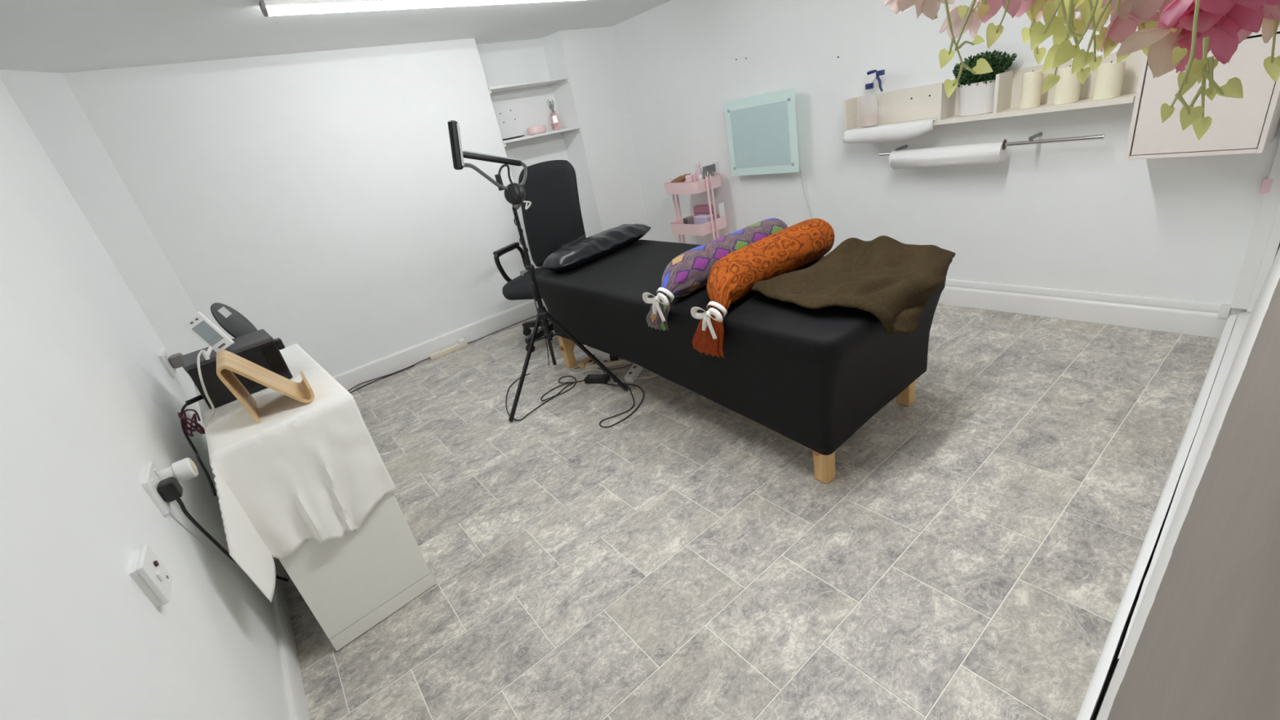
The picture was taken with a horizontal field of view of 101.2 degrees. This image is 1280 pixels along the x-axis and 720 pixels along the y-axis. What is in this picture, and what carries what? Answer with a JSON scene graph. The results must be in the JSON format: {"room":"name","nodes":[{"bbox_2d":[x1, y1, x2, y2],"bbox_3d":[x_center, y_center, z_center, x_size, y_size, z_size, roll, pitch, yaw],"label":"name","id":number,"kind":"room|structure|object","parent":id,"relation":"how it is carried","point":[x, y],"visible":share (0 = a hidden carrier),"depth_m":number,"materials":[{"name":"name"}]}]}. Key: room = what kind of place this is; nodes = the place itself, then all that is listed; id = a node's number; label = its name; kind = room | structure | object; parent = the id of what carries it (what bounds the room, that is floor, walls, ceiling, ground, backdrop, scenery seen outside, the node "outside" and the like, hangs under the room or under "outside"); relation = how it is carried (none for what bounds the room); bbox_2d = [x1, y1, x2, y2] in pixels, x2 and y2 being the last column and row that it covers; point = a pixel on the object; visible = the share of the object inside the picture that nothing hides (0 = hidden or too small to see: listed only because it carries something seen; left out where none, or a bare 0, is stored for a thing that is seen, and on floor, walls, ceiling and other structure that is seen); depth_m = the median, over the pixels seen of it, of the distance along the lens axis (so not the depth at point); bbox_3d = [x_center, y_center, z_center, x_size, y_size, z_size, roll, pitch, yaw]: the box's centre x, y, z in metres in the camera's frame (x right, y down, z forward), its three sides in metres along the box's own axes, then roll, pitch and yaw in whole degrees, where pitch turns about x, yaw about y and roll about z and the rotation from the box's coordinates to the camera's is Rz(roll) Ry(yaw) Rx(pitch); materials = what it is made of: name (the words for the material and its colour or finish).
{"room":"beauty treatment room","nodes":[
{"label":"beauty treatment room","id":0,"kind":"room"},
{"bbox_2d":[0,69,208,396],"bbox_3d":[-2.822,-0.262,2.651,0.770,2.240,1.800,-27,28,-31],"label":"wall","id":1,"kind":"structure","parent":0,"point":[46,100],"depth_m":2.86,"materials":[{"name":"white paint"}]},
{"bbox_2d":[0,78,290,719],"bbox_3d":[-1.294,0.305,0.722,0.710,2.240,3.350,-27,28,-31],"label":"wall","id":2,"kind":"structure","parent":0,"point":[88,398],"depth_m":1.11,"materials":[{"name":"white paint"}]},
{"bbox_2d":[128,544,172,607],"bbox_3d":[-0.967,0.427,1.043,0.029,0.096,0.095,-27,28,-31],"label":"wall socket","id":3,"kind":"object","parent":2,"relation":"attached to","point":[147,571],"visible":1,"depth_m":1.02,"materials":[{"name":"white plastic"}]},
{"bbox_2d":[153,560,159,566],"bbox_3d":[-0.967,0.407,1.050,0.005,0.012,0.012,-27,28,-31],"label":"light","id":4,"kind":"object","parent":3,"relation":"attached to","point":[156,563],"depth_m":1.05,"materials":[{"name":"red plastic"}]},
{"bbox_2d":[155,568,164,581],"bbox_3d":[-0.950,0.426,1.040,0.006,0.018,0.020,-27,28,-31],"label":"rocker switch","id":5,"kind":"object","parent":3,"relation":"attached to","point":[159,575],"depth_m":1.03,"materials":[{"name":"white plastic"}]},
{"bbox_2d":[141,460,170,515],"bbox_3d":[-1.216,0.321,1.329,0.017,0.098,0.147,-27,28,-31],"label":"wall socket","id":6,"kind":"object","parent":2,"relation":"attached to","point":[150,481],"visible":0.76,"depth_m":1.29,"materials":[{"name":"white plastic"}]},
{"bbox_2d":[151,478,156,485],"bbox_3d":[-1.195,0.300,1.293,0.005,0.017,0.016,-27,28,-31],"label":"switch","id":7,"kind":"object","parent":6,"relation":"attached to","point":[153,482],"depth_m":1.29,"materials":[{"name":"white plastic"}]},
{"bbox_2d":[153,468,159,475],"bbox_3d":[-1.235,0.286,1.341,0.005,0.017,0.016,-27,28,-31],"label":"switch","id":8,"kind":"object","parent":6,"relation":"attached to","point":[156,473],"depth_m":1.34,"materials":[{"name":"white plastic"}]},
{"bbox_2d":[157,457,198,482],"bbox_3d":[-1.210,0.295,1.378,0.070,0.055,0.056,-27,28,-31],"label":"plug adapter","id":9,"kind":"object","parent":6,"relation":"attached to","point":[184,469],"visible":0.88,"depth_m":1.36,"materials":[{"name":"plastic"}]},
{"bbox_2d":[157,476,288,582],"bbox_3d":[-1.287,0.595,1.690,0.036,0.795,0.625,-27,28,-31],"label":"plug","id":10,"kind":"object","parent":6,"relation":"attached to","point":[169,488],"visible":0.76,"depth_m":1.32,"materials":[{"name":"plastic"}]},
{"bbox_2d":[158,347,176,377],"bbox_3d":[-1.894,0.009,2.112,0.017,0.095,0.145,-27,28,-31],"label":"wall socket","id":11,"kind":"object","parent":2,"relation":"attached to","point":[163,355],"visible":0.97,"depth_m":2.07,"materials":[{"name":"white plastic"}]},
{"bbox_2d":[168,352,196,392],"bbox_3d":[-1.790,0.052,2.061,0.047,0.109,0.303,-29,30,-34],"label":"plug","id":12,"kind":"object","parent":11,"relation":"attached to","point":[175,360],"visible":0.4,"depth_m":2.12,"materials":[{"name":"plastic"}]},
{"bbox_2d":[272,556,309,719],"bbox_3d":[-0.954,1.034,1.473,0.028,0.098,2.910,-27,28,-31],"label":"baseboard","id":13,"kind":"structure","parent":2,"relation":"attached to","point":[296,700],"depth_m":1.70,"materials":[{"name":"white paint"}]},
{"bbox_2d":[0,0,671,73],"bbox_3d":[-0.527,-1.700,1.949,4.700,0.100,5.150,-27,28,-31],"label":"ceiling","id":14,"kind":"structure","parent":0,"point":[48,36],"depth_m":2.70,"materials":[{"name":"white paint"}]},
{"bbox_2d":[258,0,575,17],"bbox_3d":[-0.970,-1.907,2.791,1.828,0.054,0.065,-27,28,-31],"label":"light","id":15,"kind":"object","parent":14,"relation":"attached to","point":[268,7],"visible":1,"depth_m":2.51,"materials":[{"name":"white plastic"}]},
{"bbox_2d":[881,0,981,39],"bbox_3d":[0.179,-0.608,0.295,0.073,0.761,0.044,4,29,31],"label":"strand","id":16,"kind":"object","parent":14,"relation":"hanging from","point":[929,8],"visible":0.88,"depth_m":0.43,"materials":[{"name":"pink plastic"}]},
{"bbox_2d":[938,0,1046,98],"bbox_3d":[0.215,-0.581,0.268,0.164,0.799,0.049,-27,28,-31],"label":"strand","id":17,"kind":"object","parent":14,"relation":"hanging from","point":[987,9],"visible":0.92,"depth_m":0.40,"materials":[{"name":"green plant"}]},
{"bbox_2d":[1030,0,1120,94],"bbox_3d":[0.270,-0.586,0.269,0.102,0.811,0.079,-27,28,-31],"label":"leaves","id":18,"kind":"object","parent":14,"relation":"hanging from","point":[1062,51],"visible":0.97,"depth_m":0.40,"materials":[{"name":"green plant"}]},
{"bbox_2d":[1084,0,1173,63],"bbox_3d":[0.301,-0.586,0.242,0.088,0.801,0.056,-27,28,-31],"label":"strand","id":19,"kind":"object","parent":14,"relation":"hanging from","point":[1131,15],"visible":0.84,"depth_m":0.39,"materials":[{"name":"pink plant"}]},
{"bbox_2d":[1115,0,1279,141],"bbox_3d":[0.325,-0.551,0.215,0.138,0.850,0.069,-19,25,-17],"label":"strand","id":20,"kind":"object","parent":14,"relation":"hanging from","point":[1184,34],"visible":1,"depth_m":0.34,"materials":[{"name":"pink plastic"}]},
{"bbox_2d":[1215,4,1279,97],"bbox_3d":[0.349,-0.556,0.189,0.117,0.828,0.041,-27,28,-31],"label":"strand","id":21,"kind":"object","parent":14,"relation":"hanging from","point":[1233,88],"visible":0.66,"depth_m":0.35,"materials":[{"name":"green plant"}]},
{"bbox_2d":[62,26,650,376],"bbox_3d":[-1.575,-1.256,4.264,4.100,2.240,0.450,-27,28,-31],"label":"wall","id":22,"kind":"structure","parent":0,"point":[320,198],"depth_m":3.69,"materials":[{"name":"white paint"}]},
{"bbox_2d":[332,298,547,391],"bbox_3d":[-1.731,-0.068,4.181,2.320,0.141,0.026,-27,28,-31],"label":"baseboard","id":23,"kind":"structure","parent":22,"relation":"attached to","point":[402,359],"depth_m":4.20,"materials":[{"name":"white paint"}]},
{"bbox_2d":[488,75,569,93],"bbox_3d":[-0.950,-2.255,4.339,0.743,0.045,0.250,-27,28,-31],"label":"shelf","id":24,"kind":"object","parent":22,"relation":"attached to","point":[554,82],"visible":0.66,"depth_m":4.31,"materials":[{"name":"white paint"}]},
{"bbox_2d":[502,125,580,146],"bbox_3d":[-0.878,-1.906,4.499,0.743,0.045,0.250,-27,28,-31],"label":"shelf","id":25,"kind":"object","parent":22,"relation":"attached to","point":[575,129],"visible":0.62,"depth_m":4.44,"materials":[{"name":"white paint"}]},
{"bbox_2d":[502,134,524,140],"bbox_3d":[-1.054,-1.841,4.364,0.210,0.014,0.168,-27,28,-31],"label":"flat tray","id":26,"kind":"object","parent":25,"relation":"on","point":[518,136],"visible":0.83,"depth_m":4.30,"materials":[{"name":"grey metal"}]},
{"bbox_2d":[527,124,546,135],"bbox_3d":[-0.876,-1.950,4.464,0.176,0.060,0.141,-27,28,-31],"label":"bowl","id":27,"kind":"object","parent":25,"relation":"on","point":[539,129],"visible":0.98,"depth_m":4.41,"materials":[{"name":"ceramic"}]},
{"bbox_2d":[546,99,561,130],"bbox_3d":[-0.746,-2.115,4.535,0.092,0.251,0.092,-16,25,-10],"label":"spray bottle","id":28,"kind":"object","parent":25,"relation":"on","point":[554,120],"visible":0.99,"depth_m":4.52,"materials":[{"name":"pink glass"}]},
{"bbox_2d":[280,303,1219,719],"bbox_3d":[-0.129,0.307,2.887,4.700,0.060,5.000,-27,28,-31],"label":"floor","id":29,"kind":"structure","parent":0,"point":[971,549],"depth_m":1.84,"materials":[{"name":"tile"}]},
{"bbox_2d":[257,420,435,651],"bbox_3d":[-1.251,0.457,2.011,0.352,0.800,0.900,-29,29,-34],"label":"base cabinet","id":30,"kind":"object","parent":29,"relation":"on","point":[350,584],"visible":0.38,"depth_m":1.76,"materials":[{"name":"grey laminate"}]},
{"bbox_2d":[195,343,396,602],"bbox_3d":[-1.237,0.308,1.867,0.443,0.439,1.112,-27,28,-31],"label":"table cloth","id":31,"kind":"object","parent":30,"relation":"on","point":[318,475],"visible":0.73,"depth_m":1.57,"materials":[{"name":"white fabric"}]},
{"bbox_2d":[177,408,204,436],"bbox_3d":[-1.421,0.202,1.666,0.053,0.075,0.108,-27,28,-31],"label":"cable bundle","id":32,"kind":"object","parent":31,"relation":"on","point":[184,419],"visible":0.98,"depth_m":1.67,"materials":[{"name":"plastic"}]},
{"bbox_2d":[182,311,234,428],"bbox_3d":[-1.378,0.068,1.685,0.102,0.410,0.332,-10,24,3],"label":"meter","id":33,"kind":"object","parent":31,"relation":"on","point":[197,323],"visible":0.83,"depth_m":1.70,"materials":[{"name":"white plastic"}]},
{"bbox_2d":[210,302,257,337],"bbox_3d":[-1.514,-0.097,2.004,0.114,0.275,0.204,-27,28,-31],"label":"round disc","id":34,"kind":"object","parent":31,"relation":"on","point":[230,320],"visible":0.55,"depth_m":1.96,"materials":[{"name":"black plastic"}]},
{"bbox_2d":[182,328,293,408],"bbox_3d":[-1.391,0.019,1.838,0.272,0.158,0.204,-30,30,-35],"label":"box","id":35,"kind":"object","parent":31,"relation":"on","point":[259,347],"visible":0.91,"depth_m":1.77,"materials":[{"name":"plastic"}]},
{"bbox_2d":[185,395,203,405],"bbox_3d":[-1.470,0.132,1.736,0.016,0.015,0.046,5,29,32],"label":"connector","id":36,"kind":"object","parent":35,"relation":"attached to","point":[198,397],"visible":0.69,"depth_m":1.73,"materials":[{"name":"black plastic"}]},
{"bbox_2d":[180,403,217,496],"bbox_3d":[-1.398,0.274,1.661,0.072,0.231,0.314,-21,26,-20],"label":"cable","id":37,"kind":"object","parent":35,"relation":"attached to","point":[185,405],"visible":0.88,"depth_m":1.63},
{"bbox_2d":[216,350,314,423],"bbox_3d":[-1.154,0.051,1.621,0.188,0.191,0.217,-27,28,-31],"label":"stand","id":38,"kind":"object","parent":31,"relation":"on","point":[227,362],"visible":1,"depth_m":1.59,"materials":[{"name":"brown wood"}]},
{"bbox_2d":[350,365,413,392],"bbox_3d":[-2.002,0.176,3.933,0.057,0.007,0.648,13,34,42],"label":"cable","id":39,"kind":"object","parent":29,"relation":"on","point":[411,366],"visible":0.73,"depth_m":3.99,"materials":[{"name":"plastic"}]},
{"bbox_2d":[347,357,430,391],"bbox_3d":[-1.957,0.132,3.985,0.756,0.030,0.061,-29,30,-34],"label":"cable","id":40,"kind":"object","parent":29,"relation":"on","point":[428,357],"visible":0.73,"depth_m":4.01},
{"bbox_2d":[428,337,467,359],"bbox_3d":[-1.552,-0.092,4.247,0.310,0.066,0.056,-28,29,-31],"label":"power strip","id":41,"kind":"object","parent":29,"relation":"on","point":[461,343],"visible":1,"depth_m":4.24,"materials":[{"name":"beige plastic"}]},
{"bbox_2d":[466,315,537,343],"bbox_3d":[-1.038,-0.339,4.613,1.036,0.018,0.035,-27,28,-31],"label":"cable","id":42,"kind":"object","parent":29,"relation":"on","point":[535,315],"visible":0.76,"depth_m":4.53,"materials":[{"name":"grey rubber"}]},
{"bbox_2d":[447,120,628,422],"bbox_3d":[-0.690,-0.484,2.886,0.638,1.564,0.789,-27,28,-31],"label":"lamp","id":43,"kind":"object","parent":29,"relation":"on","point":[514,193],"visible":1,"depth_m":2.80,"materials":[{"name":"black plastic"}]},
{"bbox_2d":[494,173,504,191],"bbox_3d":[-0.721,-0.912,2.700,0.027,0.080,0.020,-27,28,-31],"label":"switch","id":44,"kind":"object","parent":43,"relation":"attached to","point":[499,183],"depth_m":2.69,"materials":[{"name":"black plastic"}]},
{"bbox_2d":[493,160,586,352],"bbox_3d":[-0.729,-0.772,3.912,0.694,1.251,0.737,1,27,25],"label":"office chair","id":45,"kind":"object","parent":29,"relation":"on","point":[553,221],"visible":0.72,"depth_m":3.94,"materials":[{"name":"black leather"}]},
{"bbox_2d":[505,373,584,421],"bbox_3d":[-0.688,0.194,3.295,0.493,0.013,0.535,12,33,42],"label":"lead","id":46,"kind":"object","parent":29,"relation":"on","point":[575,381],"visible":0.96,"depth_m":3.23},
{"bbox_2d":[578,354,595,368],"bbox_3d":[-0.352,0.008,3.524,0.042,0.035,0.140,3,28,29],"label":"wooden offcut","id":47,"kind":"object","parent":29,"relation":"on","point":[582,364],"visible":0.68,"depth_m":3.49,"materials":[{"name":"brown wood"}]},
{"bbox_2d":[569,368,617,384],"bbox_3d":[-0.262,0.094,3.325,0.432,0.013,0.117,11,32,40],"label":"cable","id":48,"kind":"object","parent":29,"relation":"on","point":[588,369],"visible":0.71,"depth_m":3.40,"materials":[{"name":"plastic"}]},
{"bbox_2d":[584,373,609,383],"bbox_3d":[-0.265,0.116,3.250,0.150,0.035,0.068,-1,26,22],"label":"power adapter","id":49,"kind":"object","parent":29,"relation":"on","point":[590,378],"visible":0.92,"depth_m":3.23,"materials":[{"name":"black plastic"}]},
{"bbox_2d":[591,347,609,359],"bbox_3d":[-0.159,-0.111,3.613,0.186,0.105,0.326,10,32,39],"label":"box","id":50,"kind":"object","parent":29,"relation":"on","point":[600,355],"visible":0.03,"depth_m":3.52,"materials":[{"name":"plastic"}]},
{"bbox_2d":[574,363,632,369],"bbox_3d":[-0.216,0.041,3.425,0.436,0.007,0.148,-12,24,0],"label":"cable","id":51,"kind":"object","parent":29,"relation":"on","point":[631,363],"visible":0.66,"depth_m":3.37,"materials":[{"name":"grey rubber"}]},
{"bbox_2d":[585,357,631,369],"bbox_3d":[-0.189,0.014,3.441,0.340,0.032,0.060,-10,24,4],"label":"power strip","id":52,"kind":"object","parent":29,"relation":"on","point":[607,362],"visible":0.56,"depth_m":3.42,"materials":[{"name":"beige plastic"}]},
{"bbox_2d":[609,354,618,360],"bbox_3d":[-0.168,-0.022,3.425,0.055,0.038,0.052,-10,24,4],"label":"plug","id":53,"kind":"object","parent":52,"relation":"on","point":[612,357],"visible":0.55,"depth_m":3.40,"materials":[{"name":"plastic"}]},
{"bbox_2d":[599,373,644,427],"bbox_3d":[-0.102,0.207,3.003,0.256,0.013,0.612,-11,24,2],"label":"lead","id":54,"kind":"object","parent":29,"relation":"on","point":[625,384],"visible":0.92,"depth_m":2.85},
{"bbox_2d":[624,363,643,382],"bbox_3d":[-0.024,0.056,3.215,0.056,0.085,0.201,5,29,33],"label":"power strip","id":55,"kind":"object","parent":29,"relation":"on","point":[633,373],"visible":0.56,"depth_m":3.17,"materials":[{"name":"white plastic"}]},
{"bbox_2d":[627,362,658,378],"bbox_3d":[0.042,0.060,3.259,0.308,0.017,0.240,-4,25,17],"label":"cable","id":56,"kind":"object","parent":29,"relation":"on","point":[629,362],"visible":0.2,"depth_m":3.15,"materials":[{"name":"plastic"}]},
{"bbox_2d":[663,173,726,243],"bbox_3d":[0.503,-1.086,4.467,0.311,0.903,0.470,-27,28,-31],"label":"trolley","id":57,"kind":"object","parent":29,"relation":"on","point":[677,227],"visible":0.47,"depth_m":4.26,"materials":[{"name":"pink metal"}]},
{"bbox_2d":[670,173,690,182],"bbox_3d":[0.320,-1.448,4.317,0.222,0.135,0.071,5,29,32],"label":"pouch","id":58,"kind":"object","parent":57,"relation":"on","point":[682,178],"visible":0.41,"depth_m":4.27,"materials":[{"name":"leather"}]},
{"bbox_2d":[683,216,694,224],"bbox_3d":[0.411,-1.130,4.403,0.066,0.128,0.065,-27,28,-31],"label":"cube","id":59,"kind":"object","parent":57,"relation":"on","point":[689,220],"visible":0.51,"depth_m":4.37,"materials":[{"name":"plastic"}]},
{"bbox_2d":[684,174,693,182],"bbox_3d":[0.404,-1.423,4.236,0.068,0.126,0.068,-27,28,-31],"label":"jar","id":60,"kind":"object","parent":57,"relation":"on","point":[689,178],"visible":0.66,"depth_m":4.20,"materials":[{"name":"plastic"}]},
{"bbox_2d":[663,173,721,195],"bbox_3d":[0.431,-1.439,4.306,0.311,0.096,0.406,-27,28,-31],"label":"tray","id":61,"kind":"object","parent":57,"relation":"on","point":[695,187],"depth_m":4.18,"materials":[{"name":"pink paint"}]},
{"bbox_2d":[669,214,726,235],"bbox_3d":[0.492,-1.143,4.441,0.311,0.097,0.406,-27,28,-31],"label":"tray","id":62,"kind":"object","parent":57,"relation":"on","point":[677,227],"depth_m":4.32,"materials":[{"name":"pink paint"}]},
{"bbox_2d":[695,160,703,181],"bbox_3d":[0.480,-1.492,4.245,0.068,0.214,0.068,-27,28,-31],"label":"bottle","id":63,"kind":"object","parent":57,"relation":"on","point":[699,171],"visible":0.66,"depth_m":4.21,"materials":[{"name":"pink plastic"}]},
{"bbox_2d":[698,174,702,180],"bbox_3d":[0.486,-1.403,4.157,0.034,0.125,0.034,-27,28,-31],"label":"tube","id":64,"kind":"object","parent":57,"relation":"on","point":[700,176],"visible":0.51,"depth_m":4.13,"materials":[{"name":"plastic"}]},
{"bbox_2d":[693,204,714,219],"bbox_3d":[0.551,-1.214,4.449,0.064,0.188,0.204,-27,28,-31],"label":"case","id":65,"kind":"object","parent":57,"relation":"on","point":[698,209],"visible":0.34,"depth_m":4.41,"materials":[{"name":"pink plastic"}]},
{"bbox_2d":[693,214,713,224],"bbox_3d":[0.536,-1.135,4.361,0.079,0.125,0.154,-27,28,-31],"label":"box","id":66,"kind":"object","parent":57,"relation":"on","point":[700,219],"visible":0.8,"depth_m":4.32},
{"bbox_2d":[702,163,715,178],"bbox_3d":[0.556,-1.474,4.206,0.162,0.186,0.070,-27,28,-31],"label":"acrylic box","id":67,"kind":"object","parent":57,"relation":"on","point":[709,168],"visible":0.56,"depth_m":4.19,"materials":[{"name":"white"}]},
{"bbox_2d":[717,202,726,226],"bbox_3d":[0.675,-1.195,4.340,0.065,0.198,0.018,-27,28,-31],"label":"card","id":68,"kind":"object","parent":57,"relation":"on","point":[721,206],"visible":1,"depth_m":4.32,"materials":[{"name":"paper"}]},
{"bbox_2d":[535,239,945,484],"bbox_3d":[0.359,-0.181,2.861,0.896,0.654,2.148,-27,28,-31],"label":"bed","id":69,"kind":"object","parent":29,"relation":"on","point":[813,378],"visible":0.67,"depth_m":2.13,"materials":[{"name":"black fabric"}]},
{"bbox_2d":[542,223,651,271],"bbox_3d":[-0.266,-0.759,3.450,0.268,0.134,0.857,11,33,41],"label":"satin pillow","id":70,"kind":"object","parent":69,"relation":"on","point":[578,254],"visible":1,"depth_m":3.30,"materials":[{"name":"black fabric"}]},
{"bbox_2d":[642,217,788,330],"bbox_3d":[0.389,-0.436,2.514,0.966,0.278,0.217,-29,30,-34],"label":"bolster","id":71,"kind":"object","parent":69,"relation":"on","point":[688,272],"visible":0.78,"depth_m":2.33,"materials":[{"name":"purple fabric"}]},
{"bbox_2d":[690,217,834,358],"bbox_3d":[0.547,-0.352,2.313,0.246,0.340,0.952,14,35,44],"label":"bolster","id":72,"kind":"object","parent":69,"relation":"on","point":[733,276],"visible":0.96,"depth_m":2.15,"materials":[{"name":"orange fabric"}]},
{"bbox_2d":[751,235,955,334],"bbox_3d":[0.899,-0.319,2.093,0.762,0.222,0.574,-24,27,-25],"label":"blanket","id":73,"kind":"object","parent":69,"relation":"on","point":[888,278],"visible":1,"depth_m":2.00,"materials":[{"name":"brown fabric"}]},
{"bbox_2d":[612,0,1279,303],"bbox_3d":[1.438,-1.497,3.436,0.329,2.240,4.700,-27,28,-31],"label":"wall","id":74,"kind":"structure","parent":0,"point":[1079,215],"depth_m":3.08,"materials":[{"name":"white paint"}]},
{"bbox_2d":[724,87,812,218],"bbox_3d":[0.975,-1.307,3.935,0.103,1.243,0.670,-27,28,-31],"label":"heater","id":75,"kind":"object","parent":74,"relation":"attached to","point":[762,129],"visible":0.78,"depth_m":3.76,"materials":[{"name":"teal glass"}]},
{"bbox_2d":[842,117,937,143],"bbox_3d":[1.473,-1.336,3.074,0.168,0.092,0.533,-27,28,-31],"label":"paper roll","id":76,"kind":"object","parent":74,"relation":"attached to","point":[900,131],"visible":0.91,"depth_m":3.02,"materials":[{"name":"white paper"}]},
{"bbox_2d":[879,132,1105,155],"bbox_3d":[1.822,-1.159,2.811,0.132,0.040,1.058,-27,28,-31],"label":"chrome rail","id":77,"kind":"object","parent":74,"relation":"attached to","point":[1030,141],"visible":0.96,"depth_m":2.56,"materials":[{"name":"metal"}]},
{"bbox_2d":[888,138,1007,169],"bbox_3d":[1.689,-1.138,2.918,0.097,0.111,0.583,-27,28,-31],"label":"paper roll","id":78,"kind":"object","parent":77,"relation":"hanging from","point":[993,153],"visible":0.99,"depth_m":2.86,"materials":[{"name":"white paper"}]},
{"bbox_2d":[842,49,1143,133],"bbox_3d":[1.713,-1.371,2.768,0.196,0.200,1.405,-27,28,-31],"label":"wall shelf","id":79,"kind":"object","parent":74,"relation":"attached to","point":[930,100],"visible":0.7,"depth_m":2.69,"materials":[{"name":"white wood"}]},
{"bbox_2d":[861,69,884,126],"bbox_3d":[1.367,-1.540,3.096,0.078,0.298,0.137,-27,28,-31],"label":"spray bottle","id":80,"kind":"object","parent":79,"relation":"on","point":[868,120],"visible":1,"depth_m":3.06,"materials":[{"name":"white"}]},
{"bbox_2d":[951,49,1017,116],"bbox_3d":[1.733,-1.404,2.665,0.203,0.287,0.284,-27,28,-31],"label":"potted plant","id":81,"kind":"object","parent":79,"relation":"on","point":[976,91],"visible":0.68,"depth_m":2.64,"materials":[{"name":"green plant"}]},
{"bbox_2d":[1019,69,1043,109],"bbox_3d":[1.880,-1.301,2.525,0.080,0.164,0.080,-27,28,-31],"label":"pillar candle","id":82,"kind":"object","parent":79,"relation":"on","point":[1032,82],"visible":0.98,"depth_m":2.50,"materials":[{"name":"beige wax"}]},
{"bbox_2d":[1053,65,1083,105],"bbox_3d":[1.968,-1.267,2.418,0.094,0.158,0.094,-27,28,-31],"label":"pillar candle","id":83,"kind":"object","parent":79,"relation":"on","point":[1067,90],"visible":0.73,"depth_m":2.40,"materials":[{"name":"beige wax"}]},
{"bbox_2d":[1092,60,1126,100],"bbox_3d":[2.059,-1.230,2.308,0.094,0.148,0.094,-27,28,-31],"label":"pillar candle","id":84,"kind":"object","parent":79,"relation":"on","point":[1109,76],"visible":0.94,"depth_m":2.28,"materials":[{"name":"beige wax"}]},
{"bbox_2d":[937,279,1247,338],"bbox_3d":[1.434,-0.597,3.892,0.030,0.160,4.101,-28,29,-32],"label":"baseboard","id":85,"kind":"structure","parent":74,"relation":"attached to","point":[1182,317],"depth_m":2.75,"materials":[{"name":"white paint"}]},
{"bbox_2d":[1124,24,1279,159],"bbox_3d":[2.258,-1.053,2.083,0.306,0.414,0.390,-27,28,-31],"label":"upper cabinet","id":86,"kind":"object","parent":74,"relation":"attached to","point":[1248,124],"visible":0.62,"depth_m":2.00,"materials":[{"name":"white wood"}]},
{"bbox_2d":[1217,140,1279,319],"bbox_3d":[2.501,-1.110,1.951,0.110,2.070,0.117,-27,28,-31],"label":"trim","id":87,"kind":"structure","parent":74,"relation":"attached to","point":[1264,246],"depth_m":2.20,"materials":[{"name":"white paint"}]},
{"bbox_2d":[1093,246,1279,719],"bbox_3d":[1.277,-0.300,0.890,4.111,2.240,0.307,-28,29,-32],"label":"wall","id":88,"kind":"structure","parent":0,"point":[1202,642],"depth_m":0.40,"materials":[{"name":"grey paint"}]},
{"bbox_2d":[1075,315,1236,719],"bbox_3d":[1.292,0.595,1.373,3.679,0.140,0.026,-28,29,-33],"label":"baseboard","id":89,"kind":"structure","parent":88,"relation":"attached to","point":[1088,709],"depth_m":1.41,"materials":[{"name":"white paint"}]},
{"bbox_2d":[1115,311,1251,667],"bbox_3d":[1.905,0.218,1.761,2.247,0.070,0.047,-28,29,-33],"label":"trim","id":90,"kind":"structure","parent":88,"relation":"attached to","point":[1242,317],"depth_m":1.73,"materials":[{"name":"white paint"}]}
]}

